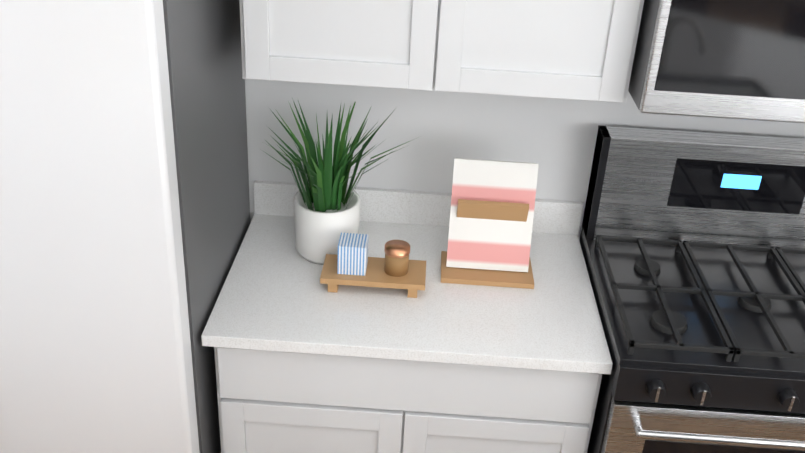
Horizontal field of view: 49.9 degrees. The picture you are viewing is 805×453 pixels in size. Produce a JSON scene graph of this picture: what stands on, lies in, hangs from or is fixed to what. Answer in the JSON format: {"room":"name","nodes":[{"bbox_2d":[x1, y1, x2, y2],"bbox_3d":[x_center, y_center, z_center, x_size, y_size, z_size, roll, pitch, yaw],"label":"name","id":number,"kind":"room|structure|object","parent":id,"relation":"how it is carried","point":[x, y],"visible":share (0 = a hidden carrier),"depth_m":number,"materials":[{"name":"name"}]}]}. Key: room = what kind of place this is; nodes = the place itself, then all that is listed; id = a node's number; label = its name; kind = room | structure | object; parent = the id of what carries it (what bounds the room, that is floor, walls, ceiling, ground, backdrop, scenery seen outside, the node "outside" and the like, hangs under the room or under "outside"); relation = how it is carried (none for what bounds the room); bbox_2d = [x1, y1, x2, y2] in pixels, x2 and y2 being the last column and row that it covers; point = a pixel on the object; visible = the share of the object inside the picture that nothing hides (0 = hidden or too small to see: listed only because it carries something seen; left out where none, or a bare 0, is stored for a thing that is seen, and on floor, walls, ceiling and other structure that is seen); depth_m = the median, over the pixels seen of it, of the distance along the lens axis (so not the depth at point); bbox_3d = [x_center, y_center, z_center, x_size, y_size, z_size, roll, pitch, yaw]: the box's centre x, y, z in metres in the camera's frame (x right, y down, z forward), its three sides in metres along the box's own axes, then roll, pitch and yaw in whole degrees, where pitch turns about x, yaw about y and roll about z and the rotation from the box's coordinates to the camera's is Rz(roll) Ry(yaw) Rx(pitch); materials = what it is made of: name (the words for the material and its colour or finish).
{"room":"kitchen","nodes":[
{"label":"kitchen","id":0,"kind":"room"},
{"bbox_2d":[245,79,804,239],"bbox_3d":[0.491,-0.460,2.326,3.900,2.743,0.120,4,28,1],"label":"wall","id":1,"kind":"structure","parent":0,"point":[555,139],"depth_m":2.38,"materials":[{"name":"white paint"}]},
{"bbox_2d":[253,180,582,235],"bbox_3d":[0.899,0.004,2.470,2.660,0.100,0.018,4,28,1],"label":"backsplash","id":2,"kind":"structure","parent":1,"relation":"attached to","point":[386,206],"depth_m":2.48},
{"bbox_2d":[239,0,643,102],"bbox_3d":[0.937,-0.739,1.878,2.686,0.961,0.358,4,28,1],"label":"upper cabinet","id":3,"kind":"object","parent":1,"relation":"attached to","point":[583,50],"visible":1,"depth_m":1.95,"materials":[{"name":"white wood"}]},
{"bbox_2d":[628,0,804,122],"bbox_3d":[0.930,-0.513,1.941,0.772,0.473,0.457,4,28,1],"label":"over-the-range microwave","id":4,"kind":"object","parent":3,"relation":"attached to","point":[737,59],"visible":0.98,"depth_m":1.85,"materials":[{"name":"grey"}]},
{"bbox_3d":[0.690,2.259,0.294,14.500,0.100,16.000,4,28,1],"label":"floor","id":5,"kind":"structure","parent":0,"visible":0},
{"bbox_2d":[0,0,249,452],"bbox_3d":[-0.905,0.100,2.160,0.895,1.753,0.776,4,28,1],"label":"fridge","id":6,"kind":"object","parent":5,"relation":"on","point":[124,204],"visible":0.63,"depth_m":1.79,"materials":[{"name":"grey metal"}]},
{"bbox_2d":[214,348,601,452],"bbox_3d":[0.007,0.521,2.467,0.918,0.834,0.598,4,28,1],"label":"base cabinet","id":7,"kind":"object","parent":5,"relation":"on","point":[306,361],"depth_m":2.08,"materials":[{"name":"white wood"}]},
{"bbox_2d":[201,212,612,375],"bbox_3d":[0.023,0.147,2.251,0.939,0.030,0.624,4,28,1],"label":"countertop","id":8,"kind":"structure","parent":7,"relation":"on","point":[271,298],"depth_m":2.10,"materials":[{"name":"white stone"}]},
{"bbox_2d":[265,98,413,264],"bbox_3d":[-0.160,-0.123,2.264,0.406,0.412,0.432,4,28,1],"label":"potted plant","id":9,"kind":"object","parent":8,"relation":"on","point":[327,201],"visible":0.94,"depth_m":2.23,"materials":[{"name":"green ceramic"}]},
{"bbox_2d":[320,233,425,297],"bbox_3d":[-0.070,0.093,2.176,0.260,0.125,0.120,4,28,1],"label":"decorative tray set","id":10,"kind":"object","parent":8,"relation":"on","point":[351,263],"visible":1,"depth_m":2.15,"materials":[{"name":"brown wood"}]},
{"bbox_2d":[441,158,538,288],"bbox_3d":[0.229,-0.012,2.220,0.240,0.296,0.146,4,28,1],"label":"cookbook","id":11,"kind":"object","parent":8,"relation":"on","point":[491,220],"visible":0.96,"depth_m":2.23,"materials":[{"name":"white paper"}]},
{"bbox_2d":[579,125,804,452],"bbox_3d":[0.860,0.439,2.296,0.756,1.185,0.702,4,28,1],"label":"range","id":12,"kind":"object","parent":5,"relation":"on","point":[692,243],"visible":1,"depth_m":2.17,"materials":[{"name":"black metal"}]}
]}

